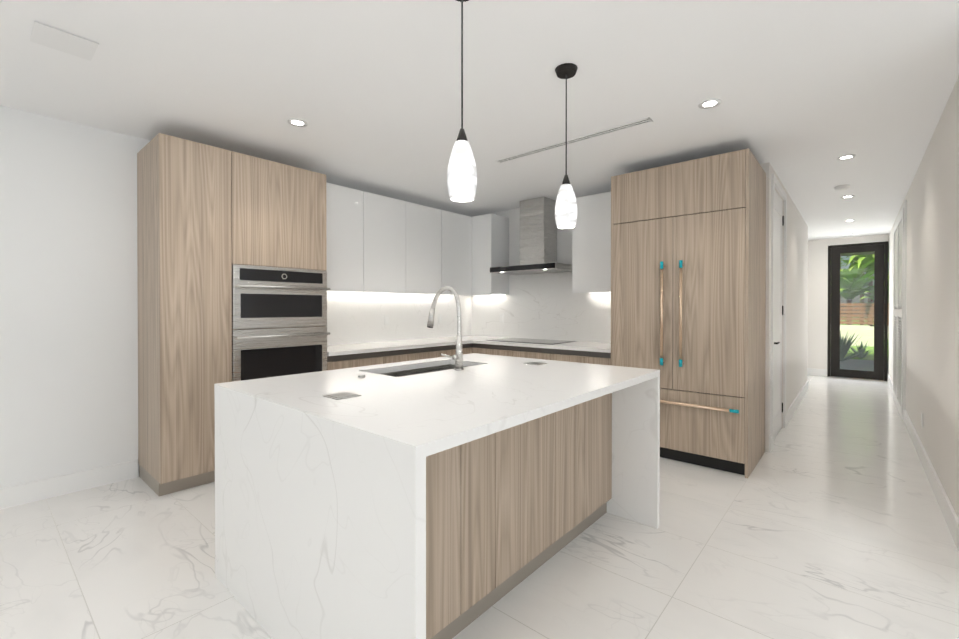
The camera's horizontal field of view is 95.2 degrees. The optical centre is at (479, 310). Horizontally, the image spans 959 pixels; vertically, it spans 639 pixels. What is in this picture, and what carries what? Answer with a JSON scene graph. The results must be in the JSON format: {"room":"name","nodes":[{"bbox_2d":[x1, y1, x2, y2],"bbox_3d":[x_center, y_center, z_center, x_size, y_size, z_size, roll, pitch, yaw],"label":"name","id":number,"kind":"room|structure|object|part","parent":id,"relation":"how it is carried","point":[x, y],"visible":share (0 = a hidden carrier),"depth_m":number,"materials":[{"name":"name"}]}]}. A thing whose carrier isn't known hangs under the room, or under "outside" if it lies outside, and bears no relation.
{"room":"kitchen","nodes":[
{"label":"kitchen","id":0,"kind":"room"},
{"bbox_2d":[0,105,463,487],"bbox_3d":[-2.895,-0.022,3.032,0.120,2.560,8.620,0,0,41],"label":"wall","id":1,"kind":"structure","parent":0,"point":[68,312],"depth_m":3.00,"materials":[{"name":"white paint"}]},
{"bbox_2d":[0,460,137,509],"bbox_3d":[-4.079,1.201,1.562,0.015,0.130,4.595,0,0,41],"label":"baseboard","id":2,"kind":"structure","parent":1,"relation":"attached to","point":[21,494],"depth_m":3.00,"materials":[{"name":"white paint"}]},
{"bbox_2d":[326,183,365,291],"bbox_3d":[-1.473,-0.699,4.307,0.336,1.001,0.546,0,0,41],"label":"upper cabinet","id":3,"kind":"object","parent":1,"relation":"attached to","point":[345,207],"depth_m":4.25,"materials":[{"name":"white"}]},
{"bbox_3d":[-1.353,-0.691,4.204,0.020,1.015,0.543,0,0,41],"label":"door","id":4,"kind":"part","parent":3,"relation":"part of","materials":[{"name":"white laminate"}]},
{"bbox_2d":[346,192,405,293],"bbox_3d":[-1.116,-0.701,4.721,0.336,1.001,0.546,0,0,41],"label":"upper cabinet","id":5,"kind":"object","parent":1,"relation":"attached to","point":[376,243],"depth_m":4.61,"materials":[{"name":"white"}]},
{"bbox_3d":[-0.996,-0.693,4.618,0.020,1.015,0.543,0,0,41],"label":"door","id":6,"kind":"part","parent":5,"relation":"part of","materials":[{"name":"white laminate"}]},
{"bbox_2d":[325,291,472,346],"bbox_3d":[-0.946,0.095,5.190,0.010,0.593,2.564,0,0,41],"label":"backsplash","id":7,"kind":"structure","parent":1,"relation":"attached to","point":[352,317],"depth_m":5.08,"materials":[{"name":"white stone"}]},
{"bbox_2d":[384,315,388,324],"bbox_3d":[-1.067,0.107,5.036,0.008,0.115,0.070,0,0,41],"label":"outlet","id":8,"kind":"object","parent":7,"relation":"attached to","point":[386,317],"depth_m":5.03,"materials":[{"name":"white plastic"}]},
{"bbox_2d":[438,314,441,322],"bbox_3d":[-0.512,0.104,5.680,0.008,0.115,0.070,0,0,41],"label":"outlet","id":9,"kind":"object","parent":7,"relation":"attached to","point":[439,315],"depth_m":5.68,"materials":[{"name":"white plastic"}]},
{"bbox_2d":[406,202,441,294],"bbox_3d":[-0.759,-0.703,5.135,0.336,1.001,0.547,0,0,41],"label":"upper cabinet","id":10,"kind":"object","parent":1,"relation":"attached to","point":[423,223],"depth_m":5.01,"materials":[{"name":"white laminate"}]},
{"bbox_3d":[-0.639,-0.695,5.032,0.020,1.015,0.543,0,0,41],"label":"door","id":11,"kind":"part","parent":10,"relation":"part of","materials":[{"name":"white laminate"}]},
{"bbox_2d":[442,210,473,294],"bbox_3d":[-0.403,-0.706,5.548,0.336,1.001,0.544,0,0,41],"label":"upper cabinet","id":12,"kind":"object","parent":1,"relation":"attached to","point":[457,229],"depth_m":5.45,"materials":[{"name":"white"}]},
{"bbox_3d":[-0.283,-0.698,5.445,0.020,1.015,0.543,0,0,41],"label":"door","id":13,"kind":"part","parent":12,"relation":"part of","materials":[{"name":"white"}]},
{"bbox_2d":[0,375,958,638],"bbox_3d":[2.345,1.302,2.364,8.940,0.080,14.440,0,0,41],"label":"floor","id":14,"kind":"structure","parent":0,"point":[826,519],"depth_m":2.21,"materials":[{"name":"tile"}]},
{"bbox_2d":[137,133,329,495],"bbox_3d":[-1.931,0.035,3.542,0.671,2.440,1.210,0,0,41],"label":"tall cabinet","id":15,"kind":"object","parent":14,"relation":"on","point":[232,262],"visible":0.75,"depth_m":3.18,"materials":[{"name":"brown wood"}]},
{"bbox_3d":[-1.990,-0.012,3.086,0.020,2.340,0.443,0,0,41],"label":"pantry door","id":16,"kind":"part","parent":15,"relation":"part of","materials":[{"name":"brown wood"}]},
{"bbox_3d":[-1.594,-0.767,3.542,0.020,0.836,0.763,0,0,41],"label":"door","id":17,"kind":"part","parent":15,"relation":"part of","materials":[{"name":"brown wood"}]},
{"bbox_2d":[232,264,329,328],"bbox_3d":[-1.566,-0.103,3.522,0.093,0.482,0.759,0,0,41],"label":"oven","id":18,"kind":"object","parent":15,"relation":"in","point":[264,296],"depth_m":3.49,"materials":[{"name":"silver glass"}]},
{"bbox_2d":[232,327,329,381],"bbox_3d":[-1.566,0.499,3.525,0.093,0.712,0.759,0,0,41],"label":"oven","id":19,"kind":"object","parent":15,"relation":"in","point":[257,352],"depth_m":3.48,"materials":[{"name":"silver glass"}]},
{"bbox_2d":[327,351,384,369],"bbox_3d":[-1.365,0.824,4.258,0.598,0.854,0.600,0,0,41],"label":"base cabinet","id":20,"kind":"object","parent":14,"relation":"on","point":[334,362],"depth_m":4.05,"materials":[{"name":"brown wood"}]},
{"bbox_3d":[-1.146,0.804,4.070,0.020,0.697,0.597,0,0,41],"label":"door","id":21,"kind":"part","parent":20,"relation":"part of","materials":[{"name":"brown wood"}]},
{"bbox_2d":[327,335,504,354],"bbox_3d":[-0.712,0.402,4.982,0.617,0.090,2.553,0,0,41],"label":"countertop","id":22,"kind":"structure","parent":20,"relation":"on","point":[394,344],"depth_m":4.63,"materials":[{"name":"white stone"}]},
{"bbox_2d":[385,347,428,363],"bbox_3d":[-0.973,0.822,4.713,0.598,0.854,0.600,0,0,41],"label":"base cabinet","id":23,"kind":"object","parent":14,"relation":"on","point":[418,353],"depth_m":4.52,"materials":[{"name":"brown wood"}]},
{"bbox_3d":[-0.754,0.801,4.524,0.020,0.697,0.597,0,0,41],"label":"door","id":24,"kind":"part","parent":23,"relation":"part of","materials":[{"name":"brown wood"}]},
{"bbox_2d":[214,286,659,638],"bbox_3d":[-0.104,0.559,2.317,1.445,1.405,1.865,0,0,41],"label":"kitchen island","id":25,"kind":"object","parent":14,"relation":"on","point":[449,496],"visible":1,"depth_m":1.73,"materials":[{"name":"stone"}]},
{"bbox_3d":[-0.562,0.345,1.789,0.090,0.002,0.090,0,0,41],"label":"popup lid","id":26,"kind":"part","parent":25,"relation":"part of","materials":[{"name":"silver metal"}]},
{"bbox_2d":[381,364,467,376],"bbox_3d":[-0.320,0.498,2.683,0.368,0.234,0.758,0,0,41],"label":"sink","id":27,"kind":"object","parent":25,"relation":"in","point":[425,368],"depth_m":2.86,"materials":[{"name":"silver metal"}]},
{"bbox_3d":[-0.150,0.779,1.595,0.020,0.775,0.218,0,0,41],"label":"panel","id":28,"kind":"part","parent":25,"relation":"part of","materials":[{"name":"brown wood"}]},
{"bbox_2d":[427,286,463,369],"bbox_3d":[-0.230,0.101,2.583,0.265,0.490,0.162,0,0,41],"label":"faucet","id":29,"kind":"object","parent":25,"relation":"on","point":[458,358],"depth_m":2.55,"materials":[{"name":"silver metal"}]},
{"bbox_3d":[-0.010,0.778,1.758,0.020,0.775,0.208,0,0,41],"label":"panel","id":30,"kind":"part","parent":25,"relation":"part of","materials":[{"name":"brown wood"}]},
{"bbox_3d":[0.137,0.777,1.928,0.020,0.775,0.238,0,0,41],"label":"panel","id":31,"kind":"part","parent":25,"relation":"part of","materials":[{"name":"brown wood"}]},
{"bbox_3d":[0.294,0.776,2.110,0.020,0.775,0.238,0,0,41],"label":"panel","id":32,"kind":"part","parent":25,"relation":"part of","materials":[{"name":"brown wood"}]},
{"bbox_3d":[0.437,0.775,2.276,0.020,0.775,0.198,0,0,41],"label":"panel","id":33,"kind":"part","parent":25,"relation":"part of","materials":[{"name":"brown wood"}]},
{"bbox_3d":[0.657,0.773,2.531,0.020,0.775,0.471,0,0,41],"label":"panel","id":34,"kind":"part","parent":25,"relation":"part of","materials":[{"name":"brown wood"}]},
{"bbox_2d":[429,347,455,357],"bbox_3d":[-0.630,0.820,5.110,0.598,0.854,0.450,0,0,41],"label":"base cabinet","id":35,"kind":"object","parent":14,"relation":"on","point":[434,352],"depth_m":4.89,"materials":[{"name":"brown wood"}]},
{"bbox_3d":[-0.411,0.799,4.922,0.020,0.697,0.447,0,0,41],"label":"door","id":36,"kind":"part","parent":35,"relation":"part of","materials":[{"name":"brown wood"}]},
{"bbox_2d":[462,343,472,353],"bbox_3d":[-0.400,0.818,5.377,0.598,0.854,0.255,0,0,41],"label":"base cabinet","id":37,"kind":"object","parent":14,"relation":"on","point":[467,347],"depth_m":5.22,"materials":[{"name":"brown wood"}]},
{"bbox_2d":[473,343,480,353],"bbox_3d":[0.178,0.818,5.483,0.181,0.854,0.658,0,0,41],"label":"base cabinet","id":38,"kind":"object","parent":14,"relation":"on","point":[476,346],"depth_m":5.23,"materials":[{"name":"brown wood"}]},
{"bbox_3d":[-0.021,0.798,5.234,0.154,0.697,0.020,0,0,41],"label":"door","id":39,"kind":"part","parent":38,"relation":"part of","materials":[{"name":"brown wood"}]},
{"bbox_2d":[481,343,512,356],"bbox_3d":[0.420,0.819,5.274,0.460,0.854,0.658,0,0,41],"label":"base cabinet","id":40,"kind":"object","parent":14,"relation":"on","point":[486,348],"depth_m":5.04,"materials":[{"name":"brown wood"}]},
{"bbox_3d":[0.212,0.799,5.032,0.457,0.697,0.020,0,0,41],"label":"door","id":41,"kind":"part","parent":40,"relation":"part of","materials":[{"name":"brown wood"}]},
{"bbox_2d":[513,347,548,359],"bbox_3d":[0.769,0.820,4.974,0.460,0.854,0.658,0,0,41],"label":"base cabinet","id":42,"kind":"object","parent":14,"relation":"on","point":[524,352],"depth_m":4.72,"materials":[{"name":"brown wood"}]},
{"bbox_3d":[0.561,0.800,4.732,0.457,0.697,0.020,0,0,41],"label":"door","id":43,"kind":"part","parent":42,"relation":"part of","materials":[{"name":"brown wood"}]},
{"bbox_2d":[549,351,610,364],"bbox_3d":[1.223,0.823,4.582,0.738,0.854,0.658,0,0,41],"label":"base cabinet","id":44,"kind":"object","parent":14,"relation":"on","point":[591,357],"depth_m":4.32,"materials":[{"name":"brown wood"}]},
{"bbox_2d":[473,339,610,354],"bbox_3d":[0.796,0.403,4.921,1.830,0.090,0.677,0,0,41],"label":"countertop","id":45,"kind":"structure","parent":44,"relation":"on","point":[496,342],"depth_m":4.63,"materials":[{"name":"white stone"}]},
{"bbox_3d":[0.594,0.354,5.120,0.910,0.006,0.515,0,0,41],"label":"cooktop glass","id":46,"kind":"part","parent":45,"relation":"part of","materials":[{"name":"grey"}]},
{"bbox_2d":[501,339,576,342],"bbox_3d":[0.594,0.354,5.120,0.910,0.006,0.515,0,0,41],"label":"cooktop","id":47,"kind":"object","parent":45,"relation":"in","point":[502,340],"depth_m":5.06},
{"bbox_3d":[1.014,0.802,4.341,0.735,0.697,0.020,0,0,41],"label":"door","id":48,"kind":"part","parent":44,"relation":"part of","materials":[{"name":"brown wood"}]},
{"bbox_2d":[611,148,765,477],"bbox_3d":[1.843,0.021,3.901,1.078,2.465,0.870,0,0,41],"label":"fridge","id":49,"kind":"object","parent":14,"relation":"on","point":[688,277],"visible":0.85,"depth_m":3.53,"materials":[{"name":"brown wood"}]},
{"bbox_3d":[1.408,-0.061,3.793,0.515,1.424,0.022,0,0,41],"label":"door","id":50,"kind":"part","parent":49,"relation":"part of","materials":[{"name":"brown wood"}]},
{"bbox_3d":[1.604,-0.994,3.619,1.034,0.432,0.022,0,0,41],"label":"door","id":51,"kind":"part","parent":49,"relation":"part of","materials":[{"name":"brown wood"}]},
{"bbox_3d":[1.604,0.904,3.629,1.034,0.492,0.022,0,0,41],"label":"drawer","id":52,"kind":"part","parent":49,"relation":"part of","materials":[{"name":"brown wood"}]},
{"bbox_3d":[1.801,-0.059,3.454,0.515,1.424,0.022,0,0,41],"label":"door","id":53,"kind":"part","parent":49,"relation":"part of","materials":[{"name":"brown wood"}]},
{"bbox_2d":[0,0,958,240],"bbox_3d":[2.345,-1.348,2.349,8.940,0.100,14.440,0,0,41],"label":"ceiling","id":54,"kind":"structure","parent":0,"point":[807,93],"depth_m":2.53,"materials":[{"name":"white paint"}]},
{"bbox_2d":[30,21,98,60],"bbox_3d":[-1.997,-1.292,2.106,0.220,0.007,0.220,0,0,41],"label":"ceiling vent","id":55,"kind":"object","parent":54,"relation":"in","point":[59,40],"visible":0.98,"depth_m":2.10,"materials":[{"name":"white metal"}]},
{"bbox_2d":[288,119,307,126],"bbox_3d":[-1.257,-1.298,3.026,0.130,0.005,0.130,0,0,41],"label":"recessed light","id":56,"kind":"object","parent":54,"relation":"in","point":[298,122],"visible":1,"depth_m":3.02,"materials":[{"name":"white plastic"}]},
{"bbox_2d":[447,0,476,201],"bbox_3d":[-0.070,-0.869,1.748,0.120,0.850,0.120,0,0,41],"label":"pendant light","id":57,"kind":"object","parent":54,"relation":"hanging from","point":[462,178],"visible":1,"depth_m":1.71,"materials":[{"name":"white glass"}]},
{"bbox_2d":[456,128,467,140],"bbox_3d":[-0.070,-0.695,1.749,0.054,0.060,0.054,0,0,41],"label":"socket","id":58,"kind":"object","parent":57,"relation":"attached to","point":[461,136],"depth_m":1.73,"materials":[{"name":"brown metal"}]},
{"bbox_3d":[-0.070,-0.557,1.750,0.120,0.227,0.120,0,0,41],"label":"lamp shade","id":59,"kind":"part","parent":57,"relation":"part of","materials":[{"name":"white glass"}]},
{"bbox_3d":[-0.070,-0.993,1.748,0.007,0.547,0.007,0,0,41],"label":"cord","id":60,"kind":"part","parent":57,"relation":"part of","materials":[{"name":"black metal"}]},
{"bbox_2d":[555,63,577,228],"bbox_3d":[0.466,-0.872,2.355,0.120,0.850,0.120,0,0,41],"label":"pendant light","id":61,"kind":"object","parent":54,"relation":"hanging from","point":[566,210],"visible":1,"depth_m":2.32,"materials":[{"name":"white glass"}]},
{"bbox_2d":[562,175,569,183],"bbox_3d":[0.466,-0.698,2.356,0.054,0.060,0.054,0,0,41],"label":"socket","id":62,"kind":"object","parent":61,"relation":"attached to","point":[566,180],"depth_m":2.34,"materials":[{"name":"brown metal"}]},
{"bbox_3d":[0.466,-0.561,2.356,0.120,0.227,0.120,0,0,41],"label":"lamp shade","id":63,"kind":"part","parent":61,"relation":"part of","materials":[{"name":"white glass"}]},
{"bbox_3d":[0.466,-0.997,2.354,0.007,0.547,0.007,0,0,41],"label":"cord","id":64,"kind":"part","parent":61,"relation":"part of","materials":[{"name":"black metal"}]},
{"bbox_2d":[495,117,652,162],"bbox_3d":[0.663,-1.300,3.407,1.330,0.005,0.075,0,0,41],"label":"ceiling vent","id":65,"kind":"object","parent":54,"relation":"in","point":[594,135],"visible":0.94,"depth_m":3.32,"materials":[{"name":"white metal"}]},
{"bbox_2d":[698,99,721,108],"bbox_3d":[1.444,-1.297,2.744,0.130,0.005,0.130,0,0,41],"label":"recessed light","id":66,"kind":"object","parent":54,"relation":"in","point":[708,103],"visible":1,"depth_m":2.74,"materials":[{"name":"white plastic"}]},
{"bbox_2d":[834,185,849,190],"bbox_3d":[3.823,-1.293,4.614,0.130,0.034,0.130,0,0,41],"label":"smoke detector","id":67,"kind":"object","parent":54,"relation":"attached to","point":[841,187],"visible":1,"depth_m":4.58,"materials":[{"name":"white plastic"}]},
{"bbox_2d":[837,154,855,159],"bbox_3d":[3.116,-1.302,3.718,0.130,0.005,0.130,0,0,41],"label":"recessed light","id":68,"kind":"object","parent":54,"relation":"in","point":[845,157],"visible":1,"depth_m":3.72,"materials":[{"name":"white plastic"}]},
{"bbox_2d":[841,195,854,198],"bbox_3d":[4.245,-1.309,5.043,0.130,0.005,0.130,0,0,41],"label":"recessed light","id":69,"kind":"object","parent":54,"relation":"in","point":[849,196],"visible":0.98,"depth_m":5.03,"materials":[{"name":"white"}]},
{"bbox_2d":[473,191,610,217],"bbox_3d":[1.216,-0.033,5.100,3.405,2.560,0.120,0,0,41],"label":"wall","id":70,"kind":"structure","parent":0,"point":[504,213],"depth_m":5.79,"materials":[{"name":"white paint"}]},
{"bbox_2d":[474,214,508,294],"bbox_3d":[0.137,-0.706,5.687,0.341,1.001,0.366,0,0,41],"label":"upper cabinet","id":71,"kind":"object","parent":70,"relation":"attached to","point":[491,231],"depth_m":5.55,"materials":[{"name":"white"}]},
{"bbox_3d":[0.032,-0.698,5.549,0.318,1.015,0.020,0,0,41],"label":"door","id":72,"kind":"part","parent":71,"relation":"part of","materials":[{"name":"white"}]},
{"bbox_2d":[490,196,571,274],"bbox_3d":[0.633,-0.881,5.159,0.900,0.860,0.516,0,0,41],"label":"range hood","id":73,"kind":"object","parent":70,"relation":"attached to","point":[538,240],"visible":0.9,"depth_m":5.11,"materials":[{"name":"silver metal"}]},
{"bbox_3d":[0.466,-0.485,4.968,0.900,0.057,0.004,0,0,41],"label":"glass","id":74,"kind":"part","parent":73,"relation":"part of","materials":[{"name":"black glass"}]},
{"bbox_2d":[473,293,610,342],"bbox_3d":[0.802,0.094,5.368,2.406,0.593,0.010,0,0,41],"label":"backsplash","id":75,"kind":"structure","parent":70,"relation":"attached to","point":[583,317],"depth_m":5.35,"materials":[{"name":"white stone"}]},
{"bbox_2d":[500,314,503,322],"bbox_3d":[0.293,0.103,5.796,0.070,0.115,0.008,0,0,41],"label":"outlet","id":76,"kind":"object","parent":75,"relation":"attached to","point":[501,315],"depth_m":5.79,"materials":[{"name":"white plastic"}]},
{"bbox_2d":[572,192,610,292],"bbox_3d":[1.353,-0.701,4.638,0.624,1.001,0.366,0,0,41],"label":"upper cabinet","id":77,"kind":"object","parent":70,"relation":"attached to","point":[591,235],"depth_m":4.55,"materials":[{"name":"white"}]},
{"bbox_3d":[1.240,-0.693,4.507,0.624,1.015,0.020,0,0,41],"label":"door","id":78,"kind":"part","parent":77,"relation":"part of","materials":[{"name":"white"}]},
{"bbox_2d":[606,315,610,325],"bbox_3d":[1.429,0.108,4.816,0.070,0.115,0.008,0,0,41],"label":"outlet","id":79,"kind":"object","parent":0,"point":[608,317],"depth_m":4.82,"materials":[{"name":"white plastic"}]},
{"bbox_2d":[760,162,807,451],"bbox_3d":[3.824,-0.035,5.426,0.120,2.560,4.020,0,0,41],"label":"wall","id":80,"kind":"structure","parent":0,"point":[797,305],"depth_m":5.18,"materials":[{"name":"white paint"}]},
{"bbox_2d":[769,435,771,451],"bbox_3d":[2.601,1.188,3.912,0.015,0.130,0.080,0,0,41],"label":"baseboard","id":81,"kind":"structure","parent":80,"relation":"attached to","point":[770,443],"depth_m":3.88,"materials":[{"name":"white"}]},
{"bbox_2d":[774,190,782,438],"bbox_3d":[2.921,0.039,4.337,0.040,2.408,0.842,0,0,41],"label":"hall door","id":82,"kind":"structure","parent":80,"relation":"in","point":[778,278],"depth_m":4.39,"materials":[{"name":"white wood"}]},
{"bbox_2d":[770,173,786,449],"bbox_3d":[2.952,0.009,4.310,0.018,2.485,0.980,0,0,41],"label":"trim","id":83,"kind":"structure","parent":80,"relation":"attached to","point":[777,185],"depth_m":3.97,"materials":[{"name":"white wood"}]},
{"bbox_2d":[786,381,808,425],"bbox_3d":[4.231,1.178,5.801,0.015,0.130,2.930,0,0,41],"label":"baseboard","id":84,"kind":"structure","parent":80,"relation":"attached to","point":[792,408],"depth_m":5.53,"materials":[{"name":"white"}]},
{"bbox_2d":[807,239,827,368],"bbox_3d":[6.385,-0.051,8.328,0.380,2.560,0.120,0,0,41],"label":"wall","id":85,"kind":"structure","parent":0,"point":[817,344],"depth_m":8.25,"materials":[{"name":"white paint"}]},
{"bbox_2d":[807,368,826,375],"bbox_3d":[6.337,1.164,8.287,0.370,0.130,0.015,0,0,41],"label":"baseboard","id":86,"kind":"structure","parent":85,"relation":"attached to","point":[817,372],"depth_m":8.25,"materials":[{"name":"white"}]},
{"bbox_2d":[827,241,887,380],"bbox_3d":[6.835,0.012,7.927,0.823,2.439,0.060,0,0,41],"label":"door","id":87,"kind":"structure","parent":85,"relation":"in","point":[877,373],"depth_m":7.88,"materials":[{"name":"brown metal"}]},
{"bbox_3d":[6.835,0.016,7.928,0.469,2.134,0.006,0,0,41],"label":"glass","id":88,"kind":"part","parent":87,"relation":"part of","materials":[{"name":"clear glass"}]},
{"bbox_2d":[828,234,888,245],"bbox_3d":[6.845,-1.269,7.924,0.835,0.120,0.120,0,0,41],"label":"wall","id":89,"kind":"structure","parent":0,"point":[861,239],"depth_m":7.86,"materials":[{"name":"white paint"}]},
{"bbox_2d":[888,76,958,518],"bbox_3d":[4.768,-0.032,4.790,0.120,2.560,7.590,0,0,41],"label":"wall","id":90,"kind":"structure","parent":0,"point":[932,337],"depth_m":3.08,"materials":[{"name":"white paint"}]},
{"bbox_2d":[887,374,892,393],"bbox_3d":[6.512,1.172,6.924,0.015,0.130,1.850,0,0,41],"label":"baseboard","id":91,"kind":"structure","parent":90,"relation":"attached to","point":[889,381],"depth_m":6.92,"materials":[{"name":"white paint"}]},
{"bbox_2d":[893,207,903,418],"bbox_3d":[5.347,0.029,5.579,0.031,2.410,1.600,0,0,41],"label":"door","id":92,"kind":"structure","parent":90,"relation":"in","point":[898,287],"depth_m":5.52,"materials":[{"name":"white wood"}]},
{"bbox_2d":[895,200,906,420],"bbox_3d":[5.352,0.002,5.574,0.018,2.485,1.730,0,0,41],"label":"trim","id":93,"kind":"structure","parent":90,"relation":"attached to","point":[905,293],"depth_m":4.92,"materials":[{"name":"white wood"}]},
{"bbox_2d":[904,410,958,551],"bbox_3d":[3.518,1.191,3.451,0.015,0.130,3.920,0,0,41],"label":"baseboard","id":94,"kind":"structure","parent":90,"relation":"attached to","point":[948,511],"depth_m":2.92,"materials":[{"name":"white"}]},
{"label":"outside","id":95,"kind":"structure","parent":0,"visible":0},
{"bbox_2d":[840,242,888,370],"bbox_3d":[29.687,-3.686,34.431,80.000,9.722,69.879,0,0,41],"label":"garden","id":96,"kind":"object","parent":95,"point":[861,285],"depth_m":15.21,"materials":[{"name":"green plant"}]},
{"bbox_2d":[840,325,873,346],"bbox_3d":[13.078,0.866,15.192,24.000,0.710,0.250,0,0,41],"label":"garden wall","id":97,"kind":"structure","parent":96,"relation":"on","point":[845,328],"depth_m":15.04,"materials":[{"name":"white"}]}
]}

